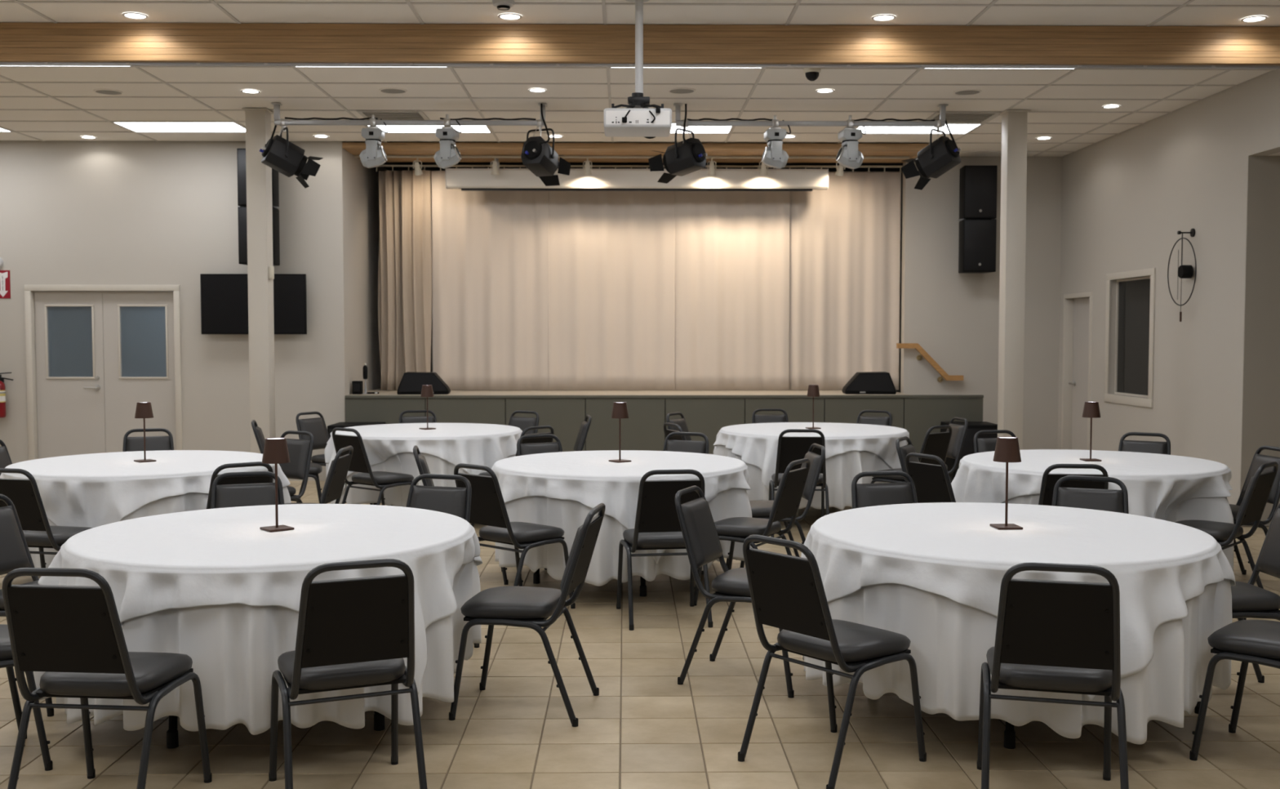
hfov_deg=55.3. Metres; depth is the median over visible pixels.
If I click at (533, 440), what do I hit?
banquet chair
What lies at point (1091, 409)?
table lamp
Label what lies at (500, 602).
seat cushion
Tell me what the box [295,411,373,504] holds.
banquet chair
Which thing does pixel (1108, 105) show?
recessed light
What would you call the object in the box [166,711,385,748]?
round table
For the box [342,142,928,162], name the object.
soffit
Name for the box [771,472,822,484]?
seat cushion
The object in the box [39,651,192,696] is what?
seat cushion
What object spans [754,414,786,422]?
cushion
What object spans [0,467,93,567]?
banquet chair
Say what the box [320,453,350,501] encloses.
cushion
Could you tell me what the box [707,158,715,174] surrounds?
light
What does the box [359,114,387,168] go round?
light
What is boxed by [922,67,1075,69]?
recessed light
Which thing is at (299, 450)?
cushion
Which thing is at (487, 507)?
banquet chair
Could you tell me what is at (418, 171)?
light
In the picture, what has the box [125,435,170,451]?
cushion
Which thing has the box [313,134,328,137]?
recessed light
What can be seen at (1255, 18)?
recessed light
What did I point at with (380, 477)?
seat cushion
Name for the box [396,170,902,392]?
wall
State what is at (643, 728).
floor
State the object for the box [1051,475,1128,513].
banquet chair
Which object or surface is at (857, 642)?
seat cushion
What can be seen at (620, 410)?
table lamp
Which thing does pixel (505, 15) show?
recessed light
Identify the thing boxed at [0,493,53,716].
banquet chair
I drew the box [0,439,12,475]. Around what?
banquet chair
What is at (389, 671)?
seat cushion
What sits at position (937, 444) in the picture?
banquet chair
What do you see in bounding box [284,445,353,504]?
banquet chair
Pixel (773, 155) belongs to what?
light
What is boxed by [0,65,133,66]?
recessed light
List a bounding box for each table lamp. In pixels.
[133,401,155,462]
[259,437,293,532]
[419,384,435,429]
[608,401,631,462]
[805,384,821,428]
[989,435,1022,529]
[1079,401,1102,461]
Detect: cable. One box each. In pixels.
[284,116,377,119]
[440,117,536,119]
[687,118,772,120]
[853,118,935,120]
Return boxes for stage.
[344,387,983,453]
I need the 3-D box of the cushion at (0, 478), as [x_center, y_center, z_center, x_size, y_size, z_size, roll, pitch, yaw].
[-3.394,0.594,6.633,0.342,0.286,0.114,1,3,13]
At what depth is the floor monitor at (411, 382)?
13.44 m
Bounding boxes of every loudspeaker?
[236,148,279,208]
[237,206,279,265]
[958,218,996,272]
[959,164,997,219]
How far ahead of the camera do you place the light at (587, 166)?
13.66 m
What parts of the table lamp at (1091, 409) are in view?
stem, lamp shade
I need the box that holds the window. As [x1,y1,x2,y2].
[1103,267,1155,407]
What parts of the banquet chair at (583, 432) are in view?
frame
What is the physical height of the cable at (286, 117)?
0.028 m
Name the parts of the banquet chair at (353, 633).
leg, leg, frame, leg, leg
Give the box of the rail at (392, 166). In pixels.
[376,164,902,172]
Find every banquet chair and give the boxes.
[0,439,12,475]
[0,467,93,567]
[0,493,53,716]
[0,623,53,770]
[1,567,212,788]
[122,427,173,451]
[206,461,273,508]
[210,471,284,508]
[251,419,322,503]
[268,558,427,788]
[279,430,314,502]
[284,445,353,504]
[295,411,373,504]
[332,426,413,505]
[398,409,436,423]
[405,473,479,647]
[413,444,508,584]
[448,502,605,726]
[453,462,575,608]
[471,425,554,527]
[508,409,539,434]
[516,433,562,569]
[573,414,591,450]
[616,469,712,630]
[662,431,709,453]
[663,422,686,439]
[666,412,713,454]
[675,485,794,697]
[693,457,810,605]
[725,443,825,567]
[737,533,926,788]
[751,408,788,423]
[768,428,829,537]
[851,470,917,508]
[856,409,892,426]
[871,424,951,483]
[895,435,919,482]
[905,452,955,502]
[945,416,968,482]
[973,429,1015,453]
[977,562,1128,788]
[1038,463,1108,505]
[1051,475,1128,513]
[1118,431,1170,454]
[1173,461,1278,619]
[1189,619,1279,759]
[1194,502,1279,713]
[1229,444,1279,574]
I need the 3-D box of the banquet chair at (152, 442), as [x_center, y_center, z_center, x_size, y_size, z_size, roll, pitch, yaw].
[-3.670,0.705,9.129,0.460,0.866,0.593,-1,3,-22]
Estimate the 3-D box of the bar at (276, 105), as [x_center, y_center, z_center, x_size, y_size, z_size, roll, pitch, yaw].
[-2.066,-2.513,10.968,2.463,0.188,0.080,0,3,-1]
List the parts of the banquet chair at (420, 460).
frame, leg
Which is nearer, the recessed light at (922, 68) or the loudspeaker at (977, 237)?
the recessed light at (922, 68)
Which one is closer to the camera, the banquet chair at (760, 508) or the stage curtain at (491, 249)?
the banquet chair at (760, 508)
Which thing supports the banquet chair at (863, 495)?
on the floor
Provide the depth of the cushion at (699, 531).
5.61 m
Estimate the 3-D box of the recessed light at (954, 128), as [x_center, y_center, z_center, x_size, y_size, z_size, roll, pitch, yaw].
[2.764,-2.681,12.274,1.195,0.026,0.586,0,3,-1]
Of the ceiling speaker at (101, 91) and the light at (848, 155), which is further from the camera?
the light at (848, 155)
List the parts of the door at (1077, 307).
handle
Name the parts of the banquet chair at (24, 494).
frame, leg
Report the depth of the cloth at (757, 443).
10.14 m
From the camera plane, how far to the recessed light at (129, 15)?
7.95 m
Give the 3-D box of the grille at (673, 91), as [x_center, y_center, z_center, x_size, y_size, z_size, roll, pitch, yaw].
[0.356,-2.583,10.383,0.210,0.007,0.210,0,3,-1]
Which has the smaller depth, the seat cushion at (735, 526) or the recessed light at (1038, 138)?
the seat cushion at (735, 526)
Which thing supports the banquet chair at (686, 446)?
on the floor
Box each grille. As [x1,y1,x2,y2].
[95,89,121,94]
[381,88,404,93]
[669,88,693,93]
[847,373,894,391]
[955,90,979,94]
[955,428,997,472]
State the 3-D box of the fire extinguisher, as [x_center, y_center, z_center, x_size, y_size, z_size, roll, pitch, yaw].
[-6.862,0.004,13.101,0.224,0.486,0.173,2,3,31]
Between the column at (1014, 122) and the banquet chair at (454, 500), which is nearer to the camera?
the banquet chair at (454, 500)
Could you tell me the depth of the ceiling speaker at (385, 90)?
10.35 m
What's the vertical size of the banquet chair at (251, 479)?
0.866 m
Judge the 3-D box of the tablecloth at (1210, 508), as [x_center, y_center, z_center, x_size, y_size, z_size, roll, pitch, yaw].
[2.896,0.752,7.973,1.758,0.632,1.748,0,3,-1]
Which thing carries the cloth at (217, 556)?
on the tablecloth at (234, 650)
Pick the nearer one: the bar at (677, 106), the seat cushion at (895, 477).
the seat cushion at (895, 477)
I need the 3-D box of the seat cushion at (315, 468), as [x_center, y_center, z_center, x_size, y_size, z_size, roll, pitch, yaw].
[-2.906,0.624,10.379,0.396,0.073,0.410,-1,3,-15]
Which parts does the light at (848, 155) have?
yoke arm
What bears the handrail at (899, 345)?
attached to the wall at (953, 315)
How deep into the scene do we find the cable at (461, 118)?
10.97 m
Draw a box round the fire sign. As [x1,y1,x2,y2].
[0,270,10,297]
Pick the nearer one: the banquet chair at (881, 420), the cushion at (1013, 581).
the cushion at (1013, 581)
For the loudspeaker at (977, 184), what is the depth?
13.88 m
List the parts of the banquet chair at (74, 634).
leg, frame, leg, leg, leg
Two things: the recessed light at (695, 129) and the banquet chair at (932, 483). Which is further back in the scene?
the recessed light at (695, 129)
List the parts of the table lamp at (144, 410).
lamp shade, stem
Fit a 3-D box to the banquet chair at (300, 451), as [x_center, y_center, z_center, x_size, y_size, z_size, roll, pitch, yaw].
[-2.700,0.716,8.902,0.460,0.866,0.593,2,3,31]
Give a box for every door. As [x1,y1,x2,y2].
[24,284,182,460]
[1061,291,1092,449]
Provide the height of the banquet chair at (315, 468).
0.866 m
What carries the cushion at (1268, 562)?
on the banquet chair at (1249, 600)
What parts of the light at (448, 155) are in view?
yoke arm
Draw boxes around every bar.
[271,102,547,125]
[673,103,948,126]
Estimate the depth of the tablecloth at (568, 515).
7.16 m
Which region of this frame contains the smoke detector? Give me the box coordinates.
[492,0,515,10]
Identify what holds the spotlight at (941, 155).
hanging from the bar at (677, 106)
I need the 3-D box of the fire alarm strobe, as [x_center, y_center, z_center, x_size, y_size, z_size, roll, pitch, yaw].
[-6.922,-1.415,13.114,0.140,0.140,0.056,0,3,-1]
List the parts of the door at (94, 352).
pane, handle, pane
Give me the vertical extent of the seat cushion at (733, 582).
0.073 m
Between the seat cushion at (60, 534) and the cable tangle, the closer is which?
the seat cushion at (60, 534)
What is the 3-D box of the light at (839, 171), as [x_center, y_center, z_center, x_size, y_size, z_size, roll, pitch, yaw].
[2.255,-2.552,13.740,0.119,0.198,0.098,3,4,44]
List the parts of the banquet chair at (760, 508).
leg, leg, leg, frame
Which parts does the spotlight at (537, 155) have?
barn door, barn door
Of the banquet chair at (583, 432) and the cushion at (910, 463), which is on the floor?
the banquet chair at (583, 432)
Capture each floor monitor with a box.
[396,371,450,394]
[841,371,896,394]
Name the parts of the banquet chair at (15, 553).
leg, frame, leg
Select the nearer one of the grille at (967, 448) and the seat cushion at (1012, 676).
the seat cushion at (1012, 676)
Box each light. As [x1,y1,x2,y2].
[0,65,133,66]
[0,127,13,132]
[80,135,96,138]
[111,121,245,132]
[122,12,147,18]
[240,88,260,93]
[293,66,448,67]
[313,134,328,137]
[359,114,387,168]
[366,125,491,133]
[413,157,422,175]
[434,114,462,168]
[490,157,499,174]
[497,13,521,19]
[528,88,546,92]
[549,134,563,137]
[582,157,591,174]
[608,66,763,68]
[670,123,733,133]
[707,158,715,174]
[759,160,768,174]
[761,115,791,168]
[785,134,795,137]
[815,88,834,93]
[835,115,866,168]
[835,161,844,176]
[856,124,982,133]
[871,14,895,21]
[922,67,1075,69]
[1035,137,1051,139]
[1102,104,1120,108]
[1240,15,1267,22]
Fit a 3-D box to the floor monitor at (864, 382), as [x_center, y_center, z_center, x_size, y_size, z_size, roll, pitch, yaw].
[2.560,-0.130,13.657,0.563,0.240,0.331,0,3,3]
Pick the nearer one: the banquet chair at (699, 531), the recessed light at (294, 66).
the banquet chair at (699, 531)
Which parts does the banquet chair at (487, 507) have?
frame, leg, leg, leg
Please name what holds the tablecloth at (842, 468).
on the round table
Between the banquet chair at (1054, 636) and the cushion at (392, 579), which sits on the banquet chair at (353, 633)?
the cushion at (392, 579)
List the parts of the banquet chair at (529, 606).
leg, leg, leg, frame, leg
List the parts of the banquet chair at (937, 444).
leg, leg, frame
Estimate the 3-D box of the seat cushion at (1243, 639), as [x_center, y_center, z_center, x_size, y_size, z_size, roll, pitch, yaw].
[2.360,0.903,4.537,0.396,0.073,0.410,3,4,43]
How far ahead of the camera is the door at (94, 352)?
13.27 m
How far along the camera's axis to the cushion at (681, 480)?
6.51 m
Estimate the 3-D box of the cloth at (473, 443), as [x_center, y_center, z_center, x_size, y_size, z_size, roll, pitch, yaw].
[-1.860,0.560,10.667,1.743,0.515,1.736,0,3,-1]
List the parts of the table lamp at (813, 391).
stem, lamp shade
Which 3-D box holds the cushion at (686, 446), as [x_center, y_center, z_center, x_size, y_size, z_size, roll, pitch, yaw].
[0.321,0.483,8.946,0.342,0.286,0.114,1,3,24]
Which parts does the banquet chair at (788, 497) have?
leg, leg, leg, frame, leg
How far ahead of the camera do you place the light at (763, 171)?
13.69 m
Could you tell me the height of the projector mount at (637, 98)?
0.709 m
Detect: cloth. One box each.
[0,449,290,527]
[38,503,482,694]
[324,422,522,490]
[491,449,750,564]
[713,422,909,493]
[800,502,1235,701]
[951,448,1232,519]
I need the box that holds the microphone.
[362,363,367,393]
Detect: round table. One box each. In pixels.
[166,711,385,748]
[533,568,703,596]
[1004,720,1015,748]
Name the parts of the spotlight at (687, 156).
barn door, barn door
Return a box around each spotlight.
[259,104,323,187]
[520,103,570,186]
[648,103,707,183]
[901,117,961,190]
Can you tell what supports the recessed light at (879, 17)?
in the ceiling at (37, 103)
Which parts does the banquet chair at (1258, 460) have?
leg, leg, frame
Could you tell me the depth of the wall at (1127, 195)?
11.21 m
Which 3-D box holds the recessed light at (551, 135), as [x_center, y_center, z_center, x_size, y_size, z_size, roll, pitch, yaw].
[-0.881,-2.696,12.756,0.156,0.009,0.156,0,3,-1]
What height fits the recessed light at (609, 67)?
0.026 m
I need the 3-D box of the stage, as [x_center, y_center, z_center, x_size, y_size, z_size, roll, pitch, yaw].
[0.265,0.413,14.558,6.963,0.930,2.526,0,3,-1]
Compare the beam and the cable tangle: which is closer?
the beam
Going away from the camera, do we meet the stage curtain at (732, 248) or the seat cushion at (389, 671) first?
the seat cushion at (389, 671)
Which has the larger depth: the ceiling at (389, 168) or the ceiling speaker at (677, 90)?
the ceiling at (389, 168)
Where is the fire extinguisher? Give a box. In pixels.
[0,372,13,417]
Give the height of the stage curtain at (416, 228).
2.566 m
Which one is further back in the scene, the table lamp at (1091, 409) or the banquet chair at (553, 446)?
the banquet chair at (553, 446)
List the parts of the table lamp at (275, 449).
lamp shade, stem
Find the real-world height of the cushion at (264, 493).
0.286 m
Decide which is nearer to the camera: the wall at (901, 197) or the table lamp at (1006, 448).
the table lamp at (1006, 448)
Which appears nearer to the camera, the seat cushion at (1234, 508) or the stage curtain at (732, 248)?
the seat cushion at (1234, 508)
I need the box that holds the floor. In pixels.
[0,480,1279,788]
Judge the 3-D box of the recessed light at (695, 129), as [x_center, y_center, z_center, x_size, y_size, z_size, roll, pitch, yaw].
[0.326,-2.680,12.244,1.195,0.026,0.586,0,3,-1]
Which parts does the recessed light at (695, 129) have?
panel frame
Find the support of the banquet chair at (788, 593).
on the floor
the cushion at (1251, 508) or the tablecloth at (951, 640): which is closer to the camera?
the tablecloth at (951, 640)
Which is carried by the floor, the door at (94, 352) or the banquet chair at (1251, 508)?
the banquet chair at (1251, 508)
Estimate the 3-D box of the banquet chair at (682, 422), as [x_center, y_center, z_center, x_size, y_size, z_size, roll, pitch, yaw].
[0.566,0.606,11.202,0.593,0.866,0.460,1,3,28]
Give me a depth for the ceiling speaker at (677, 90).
10.35 m
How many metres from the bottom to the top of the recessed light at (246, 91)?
0.009 m
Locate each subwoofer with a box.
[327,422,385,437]
[940,421,997,480]
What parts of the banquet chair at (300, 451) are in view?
leg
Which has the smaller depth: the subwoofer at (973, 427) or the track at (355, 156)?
the subwoofer at (973, 427)
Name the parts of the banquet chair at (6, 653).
leg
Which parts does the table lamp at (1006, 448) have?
stem, lamp shade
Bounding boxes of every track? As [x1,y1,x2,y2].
[0,62,1279,68]
[354,155,910,158]
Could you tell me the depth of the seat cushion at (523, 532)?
6.91 m
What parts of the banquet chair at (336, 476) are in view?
frame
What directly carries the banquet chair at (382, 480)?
on the floor
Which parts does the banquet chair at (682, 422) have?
frame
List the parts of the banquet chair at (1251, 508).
frame, leg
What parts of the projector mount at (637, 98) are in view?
arm, arm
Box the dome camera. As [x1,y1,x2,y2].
[803,67,821,80]
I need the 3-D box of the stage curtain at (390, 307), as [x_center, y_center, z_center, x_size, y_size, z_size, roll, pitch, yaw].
[-2.928,-1.330,14.339,0.310,2.566,0.121,0,3,-1]
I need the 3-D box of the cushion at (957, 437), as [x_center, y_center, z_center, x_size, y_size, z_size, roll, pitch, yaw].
[2.714,0.403,10.616,0.114,0.286,0.342,0,3,-9]
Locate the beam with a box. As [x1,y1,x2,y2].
[0,22,1279,65]
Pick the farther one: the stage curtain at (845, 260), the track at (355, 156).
the stage curtain at (845, 260)
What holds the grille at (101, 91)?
attached to the ceiling speaker at (101, 91)
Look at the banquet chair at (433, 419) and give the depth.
11.66 m
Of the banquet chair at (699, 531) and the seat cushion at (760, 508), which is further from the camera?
the seat cushion at (760, 508)
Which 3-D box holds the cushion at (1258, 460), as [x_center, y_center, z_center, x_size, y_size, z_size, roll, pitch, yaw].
[3.994,0.537,7.826,0.114,0.286,0.342,0,3,-6]
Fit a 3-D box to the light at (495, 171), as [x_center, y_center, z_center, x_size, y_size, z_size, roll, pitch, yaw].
[-1.624,-2.554,13.681,0.092,0.189,0.091,2,4,39]
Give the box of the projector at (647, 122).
[604,103,671,138]
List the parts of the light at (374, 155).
yoke arm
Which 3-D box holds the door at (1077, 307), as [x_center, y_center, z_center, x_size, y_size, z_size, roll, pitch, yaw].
[4.990,-0.113,13.788,0.145,2.055,0.840,0,3,-1]
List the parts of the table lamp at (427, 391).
lamp shade, stem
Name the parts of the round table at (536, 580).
leg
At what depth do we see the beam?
8.19 m
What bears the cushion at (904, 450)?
on the banquet chair at (902, 451)
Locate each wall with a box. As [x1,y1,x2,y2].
[0,140,348,480]
[345,141,388,394]
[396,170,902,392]
[900,155,1062,449]
[1057,68,1279,504]
[1240,155,1279,525]
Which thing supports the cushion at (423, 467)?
on the banquet chair at (420, 460)
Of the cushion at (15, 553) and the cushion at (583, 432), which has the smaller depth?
the cushion at (15, 553)
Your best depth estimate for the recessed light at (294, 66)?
9.45 m
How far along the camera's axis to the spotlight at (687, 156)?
10.94 m
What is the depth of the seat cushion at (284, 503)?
7.93 m
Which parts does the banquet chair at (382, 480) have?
leg, frame, leg, leg, leg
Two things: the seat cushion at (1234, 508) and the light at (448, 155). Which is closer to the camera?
the seat cushion at (1234, 508)
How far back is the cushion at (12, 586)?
3.75 m
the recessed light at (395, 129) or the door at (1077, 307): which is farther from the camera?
the door at (1077, 307)
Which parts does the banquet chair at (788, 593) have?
leg, frame, leg, leg, leg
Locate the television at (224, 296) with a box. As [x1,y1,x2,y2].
[200,273,306,333]
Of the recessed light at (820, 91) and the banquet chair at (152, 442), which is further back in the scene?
the recessed light at (820, 91)
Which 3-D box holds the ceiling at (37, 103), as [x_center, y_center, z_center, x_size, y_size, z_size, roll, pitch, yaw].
[-1.846,-2.404,5.011,14.068,0.164,18.586,0,3,-1]
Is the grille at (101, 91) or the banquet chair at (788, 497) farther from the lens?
the grille at (101, 91)
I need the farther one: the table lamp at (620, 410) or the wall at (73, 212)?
the wall at (73, 212)
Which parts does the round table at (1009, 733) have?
leg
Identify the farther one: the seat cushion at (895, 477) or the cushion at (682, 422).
the cushion at (682, 422)
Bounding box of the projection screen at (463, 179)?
[444,158,828,191]
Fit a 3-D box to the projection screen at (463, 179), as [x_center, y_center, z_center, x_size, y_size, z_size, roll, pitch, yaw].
[-0.032,-2.502,13.917,4.343,0.360,0.160,0,3,-1]
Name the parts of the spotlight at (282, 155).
barn door, barn door, barn door, barn door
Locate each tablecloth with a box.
[21,486,290,576]
[33,557,481,734]
[325,452,515,506]
[494,488,752,586]
[713,444,892,510]
[802,578,1232,744]
[1003,493,1233,570]
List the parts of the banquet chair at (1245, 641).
leg, leg, leg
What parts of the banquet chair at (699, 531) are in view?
frame, leg, leg, leg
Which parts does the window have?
frame, pane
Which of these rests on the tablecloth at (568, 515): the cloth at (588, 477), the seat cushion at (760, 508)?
the cloth at (588, 477)
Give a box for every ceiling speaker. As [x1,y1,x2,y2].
[93,88,123,94]
[378,87,407,93]
[667,87,695,93]
[953,88,982,95]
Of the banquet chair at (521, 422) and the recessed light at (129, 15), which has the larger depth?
the banquet chair at (521, 422)
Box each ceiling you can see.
[0,0,1279,156]
[382,161,902,171]
[1266,151,1279,155]
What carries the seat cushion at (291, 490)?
on the banquet chair at (300, 451)
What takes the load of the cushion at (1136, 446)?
on the banquet chair at (1136, 446)
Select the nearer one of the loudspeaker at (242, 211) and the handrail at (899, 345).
the loudspeaker at (242, 211)
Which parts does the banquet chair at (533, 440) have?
frame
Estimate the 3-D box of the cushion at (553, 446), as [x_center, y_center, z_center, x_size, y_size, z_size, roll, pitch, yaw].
[-0.699,0.493,8.752,0.342,0.286,0.114,-2,3,-31]
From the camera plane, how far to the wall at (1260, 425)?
10.05 m
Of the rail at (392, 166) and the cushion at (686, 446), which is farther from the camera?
the rail at (392, 166)
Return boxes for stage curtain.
[377,170,404,390]
[401,169,431,372]
[431,170,549,390]
[547,191,675,390]
[675,191,790,390]
[789,171,901,390]
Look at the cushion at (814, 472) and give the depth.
7.85 m
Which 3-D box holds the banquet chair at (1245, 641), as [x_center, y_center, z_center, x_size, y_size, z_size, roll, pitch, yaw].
[2.414,0.928,4.487,0.593,0.866,0.460,3,4,43]
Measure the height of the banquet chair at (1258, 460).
0.866 m
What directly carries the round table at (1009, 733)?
on the floor
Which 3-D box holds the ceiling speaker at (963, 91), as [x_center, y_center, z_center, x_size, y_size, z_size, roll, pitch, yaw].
[2.801,-2.584,10.444,0.236,0.010,0.236,0,3,-1]
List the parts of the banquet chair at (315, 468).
frame, leg, leg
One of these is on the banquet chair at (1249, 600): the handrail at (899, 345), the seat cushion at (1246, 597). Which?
the seat cushion at (1246, 597)
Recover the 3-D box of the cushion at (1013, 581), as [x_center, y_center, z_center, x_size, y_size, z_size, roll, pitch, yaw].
[1.328,0.726,3.884,0.342,0.286,0.114,1,3,14]
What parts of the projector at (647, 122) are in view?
panel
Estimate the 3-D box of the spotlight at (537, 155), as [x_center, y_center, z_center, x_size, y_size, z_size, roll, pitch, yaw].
[-0.875,-2.260,11.045,0.320,0.699,0.542,1,3,23]
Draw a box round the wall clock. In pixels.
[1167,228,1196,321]
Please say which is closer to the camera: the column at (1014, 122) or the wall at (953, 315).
the column at (1014, 122)
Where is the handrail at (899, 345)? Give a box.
[896,342,963,382]
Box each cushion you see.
[0,478,29,479]
[0,505,31,574]
[0,580,39,609]
[0,623,13,660]
[10,584,101,588]
[22,525,93,546]
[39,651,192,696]
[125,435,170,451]
[215,482,279,507]
[255,426,265,450]
[277,650,404,689]
[279,438,310,479]
[284,502,319,504]
[286,485,296,495]
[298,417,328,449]
[308,462,322,474]
[311,453,324,462]
[311,573,405,583]
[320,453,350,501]
[351,471,413,484]
[401,415,434,422]
[408,484,466,519]
[417,453,434,485]
[457,472,491,477]
[460,586,561,619]
[479,471,490,475]
[479,521,564,542]
[509,416,536,434]
[520,441,559,455]
[560,514,600,591]
[573,420,587,450]
[622,528,685,547]
[644,479,699,481]
[665,439,705,453]
[669,417,691,440]
[680,496,722,568]
[711,567,751,596]
[714,516,781,537]
[748,547,808,560]
[749,500,798,517]
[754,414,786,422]
[769,466,806,515]
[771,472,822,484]
[777,618,911,662]
[800,451,820,499]
[856,482,914,507]
[857,415,889,426]
[872,467,905,480]
[899,444,919,472]
[908,461,941,466]
[946,422,964,458]
[977,437,996,452]
[986,646,1111,691]
[1010,577,1110,585]
[1048,473,1102,475]
[1056,486,1123,512]
[1120,440,1167,454]
[1173,519,1243,541]
[1207,619,1279,659]
[1229,503,1239,520]
[1231,580,1279,612]
[1235,470,1274,522]
[1240,453,1279,503]
[1255,507,1279,577]
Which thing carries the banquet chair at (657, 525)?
on the floor
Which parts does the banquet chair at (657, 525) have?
leg, leg, frame, leg, leg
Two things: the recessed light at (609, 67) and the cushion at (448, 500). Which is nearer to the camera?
the cushion at (448, 500)
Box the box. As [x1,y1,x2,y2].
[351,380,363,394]
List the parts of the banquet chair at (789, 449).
leg, leg, frame, leg, leg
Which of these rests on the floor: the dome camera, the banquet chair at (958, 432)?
the banquet chair at (958, 432)
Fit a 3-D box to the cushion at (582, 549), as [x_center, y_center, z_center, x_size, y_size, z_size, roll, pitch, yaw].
[-0.250,0.667,5.120,0.114,0.286,0.342,0,3,9]
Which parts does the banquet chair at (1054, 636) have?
leg, leg, frame, leg, leg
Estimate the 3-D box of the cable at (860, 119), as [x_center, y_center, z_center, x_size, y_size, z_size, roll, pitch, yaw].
[2.279,-2.477,11.023,0.771,0.031,0.021,0,3,-1]
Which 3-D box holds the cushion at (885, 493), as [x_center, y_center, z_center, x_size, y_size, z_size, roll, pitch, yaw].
[1.284,0.608,6.343,0.342,0.286,0.114,-1,3,-13]
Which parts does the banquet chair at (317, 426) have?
leg, frame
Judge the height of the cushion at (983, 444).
0.286 m
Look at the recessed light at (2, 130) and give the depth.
12.41 m
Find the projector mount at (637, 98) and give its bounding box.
[611,0,663,107]
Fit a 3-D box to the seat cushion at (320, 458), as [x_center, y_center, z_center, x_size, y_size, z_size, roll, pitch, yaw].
[-2.787,0.582,11.257,0.396,0.073,0.410,2,3,29]
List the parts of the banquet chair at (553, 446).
frame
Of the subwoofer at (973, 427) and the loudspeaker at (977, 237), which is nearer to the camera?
the subwoofer at (973, 427)
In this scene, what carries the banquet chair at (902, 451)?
on the floor
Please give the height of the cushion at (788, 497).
0.286 m
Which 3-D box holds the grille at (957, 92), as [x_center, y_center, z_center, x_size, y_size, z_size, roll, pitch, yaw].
[2.801,-2.586,10.443,0.210,0.007,0.210,0,3,-1]
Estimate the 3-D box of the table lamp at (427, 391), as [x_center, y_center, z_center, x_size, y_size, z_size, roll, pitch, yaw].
[-1.854,0.111,10.646,0.115,0.384,0.115,-2,4,-41]
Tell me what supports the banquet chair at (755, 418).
on the floor
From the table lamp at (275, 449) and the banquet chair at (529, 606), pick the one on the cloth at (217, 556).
the table lamp at (275, 449)
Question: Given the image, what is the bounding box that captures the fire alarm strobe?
[0,257,3,268]
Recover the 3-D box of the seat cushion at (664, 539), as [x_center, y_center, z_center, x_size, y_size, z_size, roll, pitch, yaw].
[0.121,0.792,6.862,0.410,0.073,0.396,0,3,-9]
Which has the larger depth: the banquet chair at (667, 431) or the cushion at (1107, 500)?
the banquet chair at (667, 431)
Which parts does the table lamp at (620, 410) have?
stem, lamp shade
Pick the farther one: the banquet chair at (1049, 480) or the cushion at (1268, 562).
the banquet chair at (1049, 480)
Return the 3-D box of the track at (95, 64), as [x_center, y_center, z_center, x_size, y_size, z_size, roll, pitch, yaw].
[-1.885,-2.225,8.236,13.768,0.016,0.050,0,3,-1]
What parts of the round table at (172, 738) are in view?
leg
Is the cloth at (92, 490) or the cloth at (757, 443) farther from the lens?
the cloth at (757, 443)
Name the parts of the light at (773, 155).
yoke arm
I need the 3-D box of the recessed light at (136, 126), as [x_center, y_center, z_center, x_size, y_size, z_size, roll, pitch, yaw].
[-4.551,-2.677,12.185,1.195,0.026,0.586,0,3,-1]
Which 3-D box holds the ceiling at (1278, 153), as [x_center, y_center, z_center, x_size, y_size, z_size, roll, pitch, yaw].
[6.629,-1.925,7.806,2.949,0.153,4.714,0,3,-1]
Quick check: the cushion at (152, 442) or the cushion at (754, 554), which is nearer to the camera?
the cushion at (754, 554)
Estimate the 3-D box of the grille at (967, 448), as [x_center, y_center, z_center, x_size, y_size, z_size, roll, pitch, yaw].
[3.515,0.632,12.715,0.450,0.550,0.008,0,3,-1]
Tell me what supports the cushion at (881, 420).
on the banquet chair at (881, 420)
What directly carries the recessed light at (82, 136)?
in the ceiling at (37, 103)
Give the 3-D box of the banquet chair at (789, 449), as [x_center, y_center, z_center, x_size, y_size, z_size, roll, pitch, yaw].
[1.249,0.683,9.601,0.460,0.866,0.593,0,3,3]
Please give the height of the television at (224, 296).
0.646 m
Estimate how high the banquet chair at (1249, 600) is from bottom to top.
0.866 m
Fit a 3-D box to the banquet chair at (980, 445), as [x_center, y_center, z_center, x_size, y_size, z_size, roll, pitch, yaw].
[2.729,0.714,8.953,0.460,0.866,0.593,-1,3,-12]
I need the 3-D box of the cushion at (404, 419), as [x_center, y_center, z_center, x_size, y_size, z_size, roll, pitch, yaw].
[-2.114,0.354,11.641,0.342,0.286,0.114,-1,3,-15]
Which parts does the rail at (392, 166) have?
rail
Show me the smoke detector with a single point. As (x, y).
(504, 5)
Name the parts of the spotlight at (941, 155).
barn door, barn door, barn door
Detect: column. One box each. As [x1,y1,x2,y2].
[241,107,275,453]
[997,110,1031,449]
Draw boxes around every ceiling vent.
[355,109,430,119]
[926,111,1001,124]
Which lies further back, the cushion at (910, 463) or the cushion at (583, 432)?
the cushion at (583, 432)
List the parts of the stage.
panel, panel, panel, panel, panel, panel, panel, panel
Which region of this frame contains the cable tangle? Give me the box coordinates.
[366,391,379,394]
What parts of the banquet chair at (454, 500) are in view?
frame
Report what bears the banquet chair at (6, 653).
on the floor
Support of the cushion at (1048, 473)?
on the banquet chair at (1049, 480)
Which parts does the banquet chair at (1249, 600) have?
leg, leg, frame, leg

